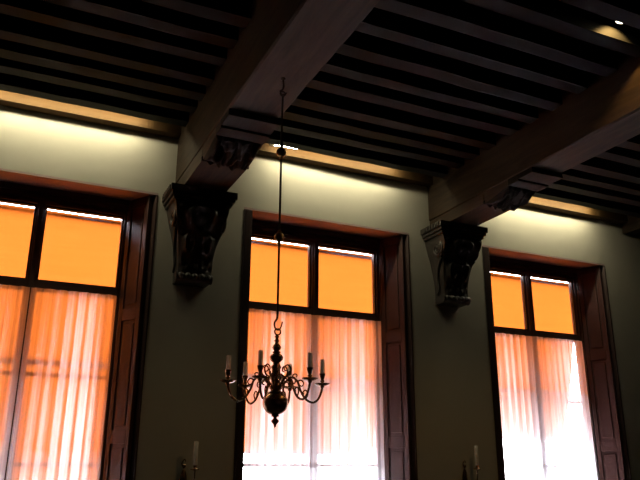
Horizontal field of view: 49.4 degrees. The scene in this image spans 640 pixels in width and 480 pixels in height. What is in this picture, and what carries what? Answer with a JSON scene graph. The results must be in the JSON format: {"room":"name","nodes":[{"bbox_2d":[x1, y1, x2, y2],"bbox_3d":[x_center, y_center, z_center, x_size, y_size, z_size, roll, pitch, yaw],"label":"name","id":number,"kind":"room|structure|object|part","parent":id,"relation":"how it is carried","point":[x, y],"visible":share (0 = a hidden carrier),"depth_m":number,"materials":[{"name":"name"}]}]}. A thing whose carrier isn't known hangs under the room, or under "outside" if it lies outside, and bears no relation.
{"room":"historic hall","nodes":[
{"label":"historic hall","id":0,"kind":"room"},
{"bbox_2d":[0,105,639,479],"bbox_3d":[0.261,1.373,6.282,9.150,4.420,0.400,8,-19,-24],"label":"wall","id":1,"kind":"structure","parent":0,"point":[191,332],"depth_m":6.25,"materials":[{"name":"paint"}]},
{"bbox_2d":[0,204,120,286],"bbox_3d":[-2.447,1.035,5.635,1.768,2.596,0.570,8,-19,-24],"label":"window blind","id":2,"kind":"object","parent":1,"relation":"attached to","point":[81,249],"visible":0.07,"depth_m":5.87,"materials":[{"name":"orange fabric"}]},
{"bbox_2d":[0,168,157,479],"bbox_3d":[-2.205,0.971,5.186,1.695,2.994,0.364,8,-19,-24],"label":"window","id":3,"kind":"structure","parent":1,"relation":"in","point":[41,192],"depth_m":5.61,"materials":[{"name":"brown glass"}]},
{"bbox_3d":[-2.605,-0.024,5.470,0.633,0.640,0.045,8,-19,-24],"label":"sash","id":4,"kind":"part","parent":3,"relation":"part of","materials":[{"name":"orange fabric"}]},
{"bbox_3d":[-1.972,0.068,5.748,0.633,0.640,0.045,8,-19,-24],"label":"sash","id":5,"kind":"part","parent":3,"relation":"part of","materials":[{"name":"orange fabric"}]},
{"bbox_2d":[103,195,152,479],"bbox_3d":[-1.526,1.042,5.440,0.260,2.920,0.036,-12,-21,33],"label":"window shutter","id":6,"kind":"object","parent":3,"relation":"attached to","point":[127,351],"visible":1,"depth_m":5.49,"materials":[{"name":"red paint"}]},
{"bbox_3d":[-1.526,1.946,5.147,0.166,0.840,0.028,-12,-21,33],"label":"panel","id":7,"kind":"part","parent":6,"relation":"part of","materials":[{"name":"red paint"}]},
{"bbox_3d":[-1.522,1.046,5.436,0.166,0.850,0.028,-12,-21,33],"label":"panel","id":8,"kind":"part","parent":6,"relation":"part of","materials":[{"name":"red paint"}]},
{"bbox_3d":[-1.518,0.137,5.727,0.166,0.860,0.028,-12,-21,33],"label":"panel","id":9,"kind":"part","parent":6,"relation":"part of","materials":[{"name":"red paint"}]},
{"bbox_2d":[0,90,181,138],"bbox_3d":[-2.403,-1.119,5.491,2.627,0.120,0.100,8,-19,-24],"label":"trim","id":10,"kind":"structure","parent":1,"relation":"attached to","point":[10,99],"depth_m":5.67,"materials":[{"name":"brown wood"}]},
{"bbox_2d":[180,441,198,479],"bbox_3d":[-0.977,1.722,5.251,0.179,0.392,0.072,-16,-24,42],"label":"wall sconce","id":11,"kind":"object","parent":1,"relation":"attached to","point":[183,476],"visible":1,"depth_m":5.25,"materials":[{"name":"gold metal"}]},
{"bbox_2d":[193,441,198,464],"bbox_3d":[-0.938,1.609,5.248,0.034,0.178,0.034,8,-19,-24],"label":"candle","id":12,"kind":"object","parent":11,"relation":"on","point":[195,455],"depth_m":5.24,"materials":[{"name":"white wax"}]},
{"bbox_2d":[162,182,237,287],"bbox_3d":[-1.004,-0.021,5.676,0.568,0.747,0.351,8,-19,-24],"label":"corbel","id":13,"kind":"object","parent":1,"relation":"attached to","point":[197,217],"visible":1,"depth_m":5.61,"materials":[{"name":"brown wood"}]},
{"bbox_2d":[244,239,372,448],"bbox_3d":[-0.232,1.055,6.730,2.028,1.946,0.612,8,-19,-24],"label":"window blind","id":14,"kind":"object","parent":1,"relation":"attached to","point":[345,278],"visible":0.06,"depth_m":6.79,"materials":[{"name":"orange fabric"}]},
{"bbox_2d":[233,207,417,479],"bbox_3d":[0.018,1.295,6.164,1.695,2.994,0.364,8,-19,-24],"label":"window","id":15,"kind":"structure","parent":1,"relation":"in","point":[314,233],"depth_m":6.55,"materials":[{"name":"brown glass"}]},
{"bbox_2d":[233,210,252,479],"bbox_3d":[-0.670,1.163,5.803,0.062,2.920,0.253,6,-19,-17],"label":"window shutter","id":16,"kind":"object","parent":15,"relation":"attached to","point":[239,461],"visible":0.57,"depth_m":5.79,"materials":[{"name":"red paint"}]},
{"bbox_3d":[-0.382,0.299,6.447,0.633,0.640,0.045,8,-19,-24],"label":"sash","id":17,"kind":"part","parent":15,"relation":"part of","materials":[{"name":"orange glass"}]},
{"bbox_3d":[-0.059,1.331,6.245,1.440,2.975,0.140,8,-19,-24],"label":"frame","id":18,"kind":"part","parent":15,"relation":"part of","materials":[{"name":"brown wood"}]},
{"bbox_3d":[0.251,0.391,6.726,0.633,0.640,0.045,8,-19,-24],"label":"sash","id":19,"kind":"part","parent":15,"relation":"part of","materials":[{"name":"orange fabric"}]},
{"bbox_2d":[380,235,411,479],"bbox_3d":[0.697,1.366,6.418,0.260,2.920,0.036,-12,-21,33],"label":"window shutter","id":20,"kind":"object","parent":15,"relation":"attached to","point":[397,439],"visible":1,"depth_m":6.47,"materials":[{"name":"red paint"}]},
{"bbox_3d":[0.705,0.460,6.705,0.166,0.860,0.028,-12,-21,33],"label":"panel","id":21,"kind":"part","parent":20,"relation":"part of","materials":[{"name":"red paint"}]},
{"bbox_3d":[0.701,1.370,6.413,0.166,0.850,0.028,-12,-21,33],"label":"panel","id":22,"kind":"part","parent":20,"relation":"part of","materials":[{"name":"red paint"}]},
{"bbox_3d":[0.697,2.270,6.125,0.166,0.840,0.028,-12,-21,33],"label":"panel","id":23,"kind":"part","parent":20,"relation":"part of","materials":[{"name":"red paint"}]},
{"bbox_2d":[257,143,432,186],"bbox_3d":[0.115,-0.753,6.598,2.203,0.120,0.100,8,-19,-24],"label":"trim","id":24,"kind":"structure","parent":1,"relation":"attached to","point":[296,155],"depth_m":6.62,"materials":[{"name":"brown wood"}]},
{"bbox_2d":[420,220,487,307],"bbox_3d":[1.313,0.245,6.718,0.568,0.747,0.351,8,-19,-24],"label":"corbel","id":25,"kind":"object","parent":1,"relation":"attached to","point":[452,248],"visible":1,"depth_m":6.66,"materials":[{"name":"brown wood"}]},
{"bbox_2d":[462,445,480,479],"bbox_3d":[1.376,2.060,6.288,0.179,0.392,0.072,-16,-24,42],"label":"wall sconce","id":26,"kind":"object","parent":1,"relation":"attached to","point":[464,475],"visible":1,"depth_m":6.29,"materials":[{"name":"gold metal"}]},
{"bbox_2d":[474,445,478,464],"bbox_3d":[1.415,1.947,6.285,0.034,0.178,0.034,8,-19,-24],"label":"candle","id":27,"kind":"object","parent":26,"relation":"on","point":[475,447],"depth_m":6.27,"materials":[{"name":"white wax"}]},
{"bbox_2d":[482,245,631,479],"bbox_3d":[2.354,1.635,7.191,1.695,2.994,0.364,8,-19,-24],"label":"window","id":28,"kind":"structure","parent":1,"relation":"in","point":[527,265],"depth_m":7.58,"materials":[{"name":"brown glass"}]},
{"bbox_2d":[483,247,505,479],"bbox_3d":[1.666,1.503,6.831,0.062,2.920,0.253,6,-19,-17],"label":"window shutter","id":29,"kind":"object","parent":28,"relation":"attached to","point":[486,250],"visible":0.37,"depth_m":6.79,"materials":[{"name":"red paint"}]},
{"bbox_3d":[1.955,0.639,7.475,0.633,0.640,0.045,8,-19,-24],"label":"sash","id":30,"kind":"part","parent":28,"relation":"part of","materials":[{"name":"orange fabric"}]},
{"bbox_2d":[491,272,573,333],"bbox_3d":[2.130,1.293,7.733,1.848,1.766,0.490,8,-19,-24],"label":"window shade","id":31,"kind":"object","parent":28,"relation":"attached to","point":[551,299],"visible":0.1,"depth_m":7.92,"materials":[{"name":"orange fabric"}]},
{"bbox_3d":[2.587,0.731,7.753,0.633,0.640,0.045,8,-19,-24],"label":"sash","id":32,"kind":"part","parent":28,"relation":"part of","materials":[{"name":"orange fabric"}]},
{"bbox_2d":[577,266,625,479],"bbox_3d":[3.033,1.706,7.445,0.260,2.920,0.036,-12,-21,33],"label":"window shutter","id":33,"kind":"object","parent":28,"relation":"attached to","point":[597,346],"visible":1,"depth_m":7.50,"materials":[{"name":"red paint"}]},
{"bbox_3d":[3.042,0.800,7.732,0.166,0.860,0.028,-12,-21,33],"label":"panel","id":34,"kind":"part","parent":33,"relation":"part of","materials":[{"name":"red paint"}]},
{"bbox_3d":[3.037,1.710,7.441,0.166,0.850,0.028,-12,-21,33],"label":"panel","id":35,"kind":"part","parent":33,"relation":"part of","materials":[{"name":"red paint"}]},
{"bbox_3d":[3.033,2.610,7.153,0.166,0.840,0.028,-12,-21,33],"label":"panel","id":36,"kind":"part","parent":33,"relation":"part of","materials":[{"name":"red paint"}]},
{"bbox_2d":[524,196,627,223],"bbox_3d":[2.478,-0.409,7.638,2.355,0.120,0.100,8,-19,-24],"label":"trim","id":37,"kind":"structure","parent":1,"relation":"attached to","point":[556,206],"depth_m":7.76,"materials":[{"name":"brown wood"}]},
{"bbox_2d":[427,0,614,60],"bbox_3d":[2.309,-2.113,2.778,9.150,0.100,10.100,8,-19,-24],"label":"ceiling","id":38,"kind":"structure","parent":0,"point":[459,0],"depth_m":4.66,"materials":[{"name":"brown wood"}]},
{"bbox_2d":[0,73,188,126],"bbox_3d":[-2.297,-1.203,5.278,2.627,0.148,0.105,8,-19,-24],"label":"joist","id":39,"kind":"object","parent":38,"relation":"attached to","point":[10,83],"visible":0.65,"depth_m":5.45,"materials":[{"name":"brown wood"}]},
{"bbox_2d":[0,57,197,112],"bbox_3d":[-2.184,-1.277,5.046,2.627,0.149,0.112,8,-19,-24],"label":"joist","id":40,"kind":"object","parent":38,"relation":"attached to","point":[7,66],"visible":0.51,"depth_m":5.22,"materials":[{"name":"brown wood"}]},
{"bbox_2d":[0,39,205,100],"bbox_3d":[-2.090,-1.338,4.851,2.627,0.150,0.125,8,-19,-24],"label":"joist","id":41,"kind":"object","parent":38,"relation":"attached to","point":[11,50],"visible":0.6,"depth_m":5.01,"materials":[{"name":"brown wood"}]},
{"bbox_2d":[0,13,214,86],"bbox_3d":[-1.990,-1.404,4.646,2.627,0.150,0.112,8,-19,-24],"label":"joist","id":42,"kind":"object","parent":38,"relation":"attached to","point":[12,28],"visible":0.86,"depth_m":4.82,"materials":[{"name":"brown wood"}]},
{"bbox_2d":[0,0,226,65],"bbox_3d":[-1.863,-1.487,4.384,2.627,0.150,0.112,8,-19,-24],"label":"joist","id":43,"kind":"object","parent":38,"relation":"attached to","point":[39,11],"visible":0.77,"depth_m":4.56,"materials":[{"name":"brown wood"}]},
{"bbox_2d":[41,0,238,48],"bbox_3d":[-1.760,-1.554,4.173,2.627,0.150,0.119,8,-19,-24],"label":"joist","id":44,"kind":"object","parent":38,"relation":"attached to","point":[137,12],"visible":0.83,"depth_m":4.45,"materials":[{"name":"brown wood"}]},
{"bbox_2d":[140,0,251,27],"bbox_3d":[-1.650,-1.626,3.948,2.627,0.150,0.119,8,-19,-24],"label":"joist","id":45,"kind":"object","parent":38,"relation":"attached to","point":[238,13],"visible":1,"depth_m":4.35,"materials":[{"name":"brown wood"}]},
{"bbox_2d":[175,0,379,190],"bbox_3d":[0.927,-1.939,1.935,0.368,0.758,9.500,8,-19,-24],"label":"ceiling beam","id":46,"kind":"structure","parent":38,"relation":"attached to","point":[293,40],"depth_m":4.43,"materials":[{"name":"brown wood"}]},
{"bbox_3d":[-0.539,-0.758,4.877,0.360,0.065,0.130,8,-19,-24],"label":"moulding","id":47,"kind":"part","parent":46,"relation":"part of","materials":[{"name":"brown wood"}]},
{"bbox_3d":[-0.476,-0.807,4.749,0.360,0.050,0.170,8,-19,-24],"label":"moulding","id":48,"kind":"part","parent":46,"relation":"part of","materials":[{"name":"brown wood"}]},
{"bbox_2d":[220,91,329,427],"bbox_3d":[-0.232,0.035,3.932,0.589,1.982,0.562,8,-19,-24],"label":"chandelier","id":49,"kind":"object","parent":46,"relation":"hanging from","point":[275,401],"depth_m":3.68,"materials":[{"name":"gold metal"}]},
{"bbox_2d":[225,369,230,378],"bbox_3d":[-0.482,0.711,3.643,0.034,0.060,0.034,8,-19,-24],"label":"socket","id":50,"kind":"object","parent":49,"relation":"attached to","point":[228,371],"depth_m":3.64,"materials":[{"name":"black metal"}]},
{"bbox_2d":[226,355,230,369],"bbox_3d":[-0.482,0.647,3.664,0.025,0.079,0.025,8,-19,-24],"label":"candle","id":51,"kind":"object","parent":49,"relation":"on","point":[228,358],"depth_m":3.65,"materials":[{"name":"white wax"}]},
{"bbox_2d":[242,375,247,383],"bbox_3d":[-0.418,0.787,3.880,0.034,0.060,0.034,8,-19,-24],"label":"socket","id":52,"kind":"object","parent":49,"relation":"attached to","point":[245,377],"depth_m":3.87,"materials":[{"name":"black metal"}]},
{"bbox_2d":[243,362,247,374],"bbox_3d":[-0.418,0.723,3.901,0.025,0.079,0.025,8,-19,-24],"label":"candle","id":53,"kind":"object","parent":49,"relation":"on","point":[245,365],"depth_m":3.89,"materials":[{"name":"white wax"}]},
{"bbox_3d":[-0.373,0.772,3.656,0.240,0.157,0.012,5,-18,-15],"label":"arm","id":54,"kind":"part","parent":49,"relation":"part of","materials":[{"name":"gold metal"}]},
{"bbox_3d":[-0.337,0.814,3.788,0.240,0.157,0.012,-16,-24,42],"label":"arm","id":55,"kind":"part","parent":49,"relation":"part of","materials":[{"name":"gold metal"}]},
{"bbox_2d":[257,365,263,374],"bbox_3d":[-0.299,0.657,3.472,0.034,0.060,0.034,8,-19,-24],"label":"socket","id":56,"kind":"object","parent":49,"relation":"attached to","point":[260,367],"depth_m":3.46,"materials":[{"name":"black metal"}]},
{"bbox_2d":[258,350,262,364],"bbox_3d":[-0.298,0.593,3.492,0.025,0.079,0.025,8,-19,-24],"label":"candle","id":57,"kind":"object","parent":49,"relation":"on","point":[260,353],"depth_m":3.48,"materials":[{"name":"white wax"}]},
{"bbox_3d":[-0.271,0.742,3.560,0.012,0.157,0.240,-4,-18,14],"label":"arm","id":58,"kind":"part","parent":49,"relation":"part of","materials":[{"name":"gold metal"}]},
{"bbox_3d":[-0.234,0.665,3.730,0.088,0.317,0.088,8,-19,-24],"label":"stem","id":59,"kind":"part","parent":49,"relation":"part of","materials":[{"name":"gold metal"}]},
{"bbox_3d":[-0.230,-0.207,4.010,0.060,1.472,0.060,-7,-19,21],"label":"chandelier rod","id":60,"kind":"part","parent":49,"relation":"part of","materials":[{"name":"black metal"}]},
{"bbox_3d":[-0.230,-0.232,4.018,0.013,1.340,0.013,8,-19,-24],"label":"rod","id":61,"kind":"part","parent":49,"relation":"part of","materials":[{"name":"metal"}]},
{"bbox_3d":[-0.199,0.827,3.824,0.012,0.157,0.240,-4,-18,14],"label":"arm","id":62,"kind":"part","parent":49,"relation":"part of","materials":[{"name":"gold metal"}]},
{"bbox_3d":[-0.133,0.754,3.597,0.240,0.157,0.012,-16,-24,42],"label":"arm","id":63,"kind":"part","parent":49,"relation":"part of","materials":[{"name":"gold metal"}]},
{"bbox_3d":[-0.097,0.796,3.729,0.237,0.157,0.049,8,-19,-24],"label":"arm","id":64,"kind":"part","parent":49,"relation":"part of","materials":[{"name":"gold metal"}]},
{"bbox_2d":[307,367,312,376],"bbox_3d":[-0.051,0.679,3.537,0.034,0.060,0.034,8,-19,-24],"label":"socket","id":65,"kind":"object","parent":49,"relation":"attached to","point":[309,369],"depth_m":3.53,"materials":[{"name":"black metal"}]},
{"bbox_2d":[308,352,312,366],"bbox_3d":[-0.051,0.615,3.558,0.025,0.079,0.025,8,-19,-24],"label":"candle","id":66,"kind":"object","parent":49,"relation":"on","point":[310,355],"depth_m":3.55,"materials":[{"name":"white wax"}]},
{"bbox_2d":[319,373,324,382],"bbox_3d":[0.013,0.755,3.774,0.034,0.060,0.034,8,-19,-24],"label":"socket","id":67,"kind":"object","parent":49,"relation":"attached to","point":[322,375],"depth_m":3.77,"materials":[{"name":"black metal"}]},
{"bbox_2d":[320,359,324,372],"bbox_3d":[0.013,0.691,3.795,0.025,0.079,0.025,8,-19,-24],"label":"candle","id":68,"kind":"object","parent":49,"relation":"on","point":[322,362],"depth_m":3.79,"materials":[{"name":"white wax"}]},
{"bbox_2d":[279,77,286,95],"bbox_3d":[-0.224,-0.934,4.242,0.046,0.116,0.031,0,-18,1],"label":"ceiling hook","id":69,"kind":"object","parent":46,"relation":"attached to","point":[282,79],"visible":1,"depth_m":4.24,"materials":[{"name":"metal"}]},
{"bbox_2d":[265,130,447,177],"bbox_3d":[0.221,-0.836,6.385,2.203,0.150,0.107,8,-19,-24],"label":"joist","id":70,"kind":"object","parent":38,"relation":"attached to","point":[314,145],"visible":0.53,"depth_m":6.39,"materials":[{"name":"brown wood"}]},
{"bbox_2d":[275,118,463,168],"bbox_3d":[0.333,-0.910,6.154,2.203,0.150,0.110,8,-19,-24],"label":"joist","id":71,"kind":"object","parent":38,"relation":"attached to","point":[289,126],"visible":0.41,"depth_m":6.15,"materials":[{"name":"brown wood"}]},
{"bbox_2d":[279,105,479,159],"bbox_3d":[0.429,-0.973,5.957,2.203,0.150,0.122,8,-19,-24],"label":"joist","id":72,"kind":"object","parent":38,"relation":"attached to","point":[294,113],"visible":0.43,"depth_m":5.94,"materials":[{"name":"brown wood"}]},
{"bbox_2d":[291,87,495,149],"bbox_3d":[0.528,-1.037,5.754,2.203,0.149,0.120,8,-19,-24],"label":"joist","id":73,"kind":"object","parent":38,"relation":"attached to","point":[309,98],"visible":0.71,"depth_m":5.74,"materials":[{"name":"brown wood"}]},
{"bbox_2d":[306,71,518,135],"bbox_3d":[0.655,-1.120,5.492,2.203,0.150,0.123,8,-19,-24],"label":"joist","id":74,"kind":"object","parent":38,"relation":"attached to","point":[323,81],"visible":0.61,"depth_m":5.48,"materials":[{"name":"brown wood"}]},
{"bbox_2d":[320,53,538,123],"bbox_3d":[0.758,-1.188,5.281,2.203,0.149,0.108,8,-19,-24],"label":"joist","id":75,"kind":"object","parent":38,"relation":"attached to","point":[338,64],"visible":0.63,"depth_m":5.26,"materials":[{"name":"brown wood"}]},
{"bbox_2d":[336,31,561,110],"bbox_3d":[0.868,-1.259,5.055,2.203,0.150,0.125,8,-19,-24],"label":"joist","id":76,"kind":"object","parent":38,"relation":"attached to","point":[361,46],"visible":0.71,"depth_m":5.03,"materials":[{"name":"brown wood"}]},
{"bbox_2d":[355,7,587,93],"bbox_3d":[0.984,-1.335,4.816,2.203,0.150,0.108,8,-19,-24],"label":"joist","id":77,"kind":"object","parent":38,"relation":"attached to","point":[384,24],"visible":0.78,"depth_m":4.81,"materials":[{"name":"brown wood"}]},
{"bbox_2d":[375,0,617,76],"bbox_3d":[1.101,-1.412,4.575,2.203,0.150,0.118,8,-19,-24],"label":"joist","id":78,"kind":"object","parent":38,"relation":"attached to","point":[469,19],"visible":0.98,"depth_m":4.59,"materials":[{"name":"brown wood"}]},
{"bbox_2d":[428,51,639,225],"bbox_3d":[3.237,-1.638,2.962,0.333,0.685,9.500,8,-19,-24],"label":"ceiling beam","id":79,"kind":"structure","parent":38,"relation":"attached to","point":[504,177],"depth_m":5.65,"materials":[{"name":"brown wood"}]},
{"bbox_3d":[1.771,-0.483,5.912,0.325,0.057,0.130,8,-19,-24],"label":"moulding","id":80,"kind":"part","parent":79,"relation":"part of","materials":[{"name":"brown wood"}]},
{"bbox_3d":[1.834,-0.530,5.785,0.325,0.044,0.170,8,-19,-24],"label":"moulding","id":81,"kind":"part","parent":79,"relation":"part of","materials":[{"name":"brown wood"}]},
{"bbox_2d":[463,0,639,57],"bbox_3d":[1.216,-1.488,4.339,2.203,0.148,0.113,8,-19,-24],"label":"joist","id":82,"kind":"object","parent":38,"relation":"attached to","point":[555,15],"visible":0.97,"depth_m":4.48,"materials":[{"name":"brown wood"}]},
{"bbox_2d":[533,187,639,217],"bbox_3d":[2.584,-0.493,7.424,2.355,0.149,0.107,8,-19,-24],"label":"joist","id":83,"kind":"object","parent":38,"relation":"attached to","point":[547,193],"visible":0.39,"depth_m":7.52,"materials":[{"name":"brown wood"}]},
{"bbox_2d":[548,179,639,206],"bbox_3d":[2.696,-0.566,7.193,2.355,0.150,0.118,8,-19,-24],"label":"joist","id":84,"kind":"object","parent":38,"relation":"attached to","point":[564,185],"visible":0.29,"depth_m":7.23,"materials":[{"name":"brown wood"}]},
{"bbox_2d":[558,0,639,28],"bbox_3d":[1.321,-1.556,4.122,2.203,0.150,0.111,8,-19,-24],"label":"joist","id":85,"kind":"object","parent":38,"relation":"attached to","point":[627,12],"visible":1,"depth_m":4.31,"materials":[{"name":"brown wood"}]},
{"bbox_2d":[562,168,639,195],"bbox_3d":[2.791,-0.628,6.998,2.355,0.150,0.109,8,-19,-24],"label":"joist","id":86,"kind":"object","parent":38,"relation":"attached to","point":[573,175],"visible":0.31,"depth_m":6.96,"materials":[{"name":"brown wood"}]},
{"bbox_2d":[571,157,639,183],"bbox_3d":[2.891,-0.693,6.793,2.355,0.150,0.125,8,-19,-24],"label":"joist","id":87,"kind":"object","parent":38,"relation":"attached to","point":[595,165],"visible":0.37,"depth_m":6.71,"materials":[{"name":"brown wood"}]},
{"bbox_2d":[595,146,639,167],"bbox_3d":[3.018,-0.777,6.531,2.355,0.149,0.124,8,-19,-24],"label":"joist","id":88,"kind":"object","parent":38,"relation":"attached to","point":[617,154],"visible":0.23,"depth_m":6.38,"materials":[{"name":"brown wood"}]},
{"bbox_2d":[617,134,639,151],"bbox_3d":[3.121,-0.844,6.320,2.355,0.149,0.122,8,-19,-24],"label":"joist","id":89,"kind":"object","parent":38,"relation":"attached to","point":[633,143],"visible":0.07,"depth_m":6.11,"materials":[{"name":"brown wood"}]},
{"bbox_2d":[621,215,639,236],"bbox_3d":[5.676,-1.480,4.098,0.340,0.270,9.500,8,-19,-24],"label":"ceiling beam","id":90,"kind":"structure","parent":38,"relation":"attached to","point":[632,227],"depth_m":8.02,"materials":[{"name":"brown wood"}]},
{"bbox_3d":[-2.260,0.378,5.425,1.332,0.020,0.040,8,-19,-24],"label":"curtain rod","id":91,"kind":"object","parent":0,"visible":0},
{"bbox_2d":[0,284,29,479],"bbox_3d":[-2.544,1.211,4.974,0.646,1.865,0.061,8,-19,-24],"label":"sheer curtain","id":92,"kind":"object","parent":91,"relation":"hanging from","point":[13,299],"visible":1,"depth_m":5.21,"materials":[{"name":"fabric"}]},
{"bbox_2d":[6,288,116,479],"bbox_3d":[-1.948,1.298,5.236,0.646,1.865,0.061,8,-19,-24],"label":"sheer curtain","id":93,"kind":"object","parent":91,"relation":"hanging from","point":[59,421],"visible":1,"depth_m":5.29,"materials":[{"name":"fabric"}]},
{"bbox_3d":[-0.037,0.702,6.403,1.332,0.020,0.040,8,-19,-24],"label":"curtain rod","id":94,"kind":"object","parent":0,"visible":0},
{"bbox_2d":[243,309,317,479],"bbox_3d":[-0.322,1.535,5.952,0.658,1.865,0.056,9,-20,-25],"label":"sheer curtain","id":95,"kind":"object","parent":94,"relation":"hanging from","point":[288,450],"visible":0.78,"depth_m":6.00,"materials":[{"name":"white fabric"}]},
{"bbox_2d":[318,315,384,479],"bbox_3d":[0.275,1.621,6.213,0.654,1.865,0.061,8,-19,-24],"label":"sheer curtain","id":96,"kind":"object","parent":94,"relation":"hanging from","point":[350,408],"visible":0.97,"depth_m":6.27,"materials":[{"name":"white fabric"}]},
{"bbox_3d":[2.300,1.042,7.431,1.332,0.020,0.040,8,-19,-24],"label":"curtain rod","id":97,"kind":"object","parent":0,"visible":0},
{"bbox_2d":[495,332,550,479],"bbox_3d":[2.017,1.874,6.978,0.656,1.865,0.063,8,-19,-24],"label":"sheer curtain","id":98,"kind":"object","parent":97,"relation":"hanging from","point":[523,419],"visible":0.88,"depth_m":7.05,"materials":[{"name":"white fabric"}]},
{"bbox_2d":[538,337,597,479],"bbox_3d":[2.592,1.960,7.236,0.614,1.865,0.058,9,-20,-25],"label":"sheer curtain","id":99,"kind":"object","parent":97,"relation":"hanging from","point":[566,402],"visible":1,"depth_m":7.29,"materials":[{"name":"white fabric"}]}
]}

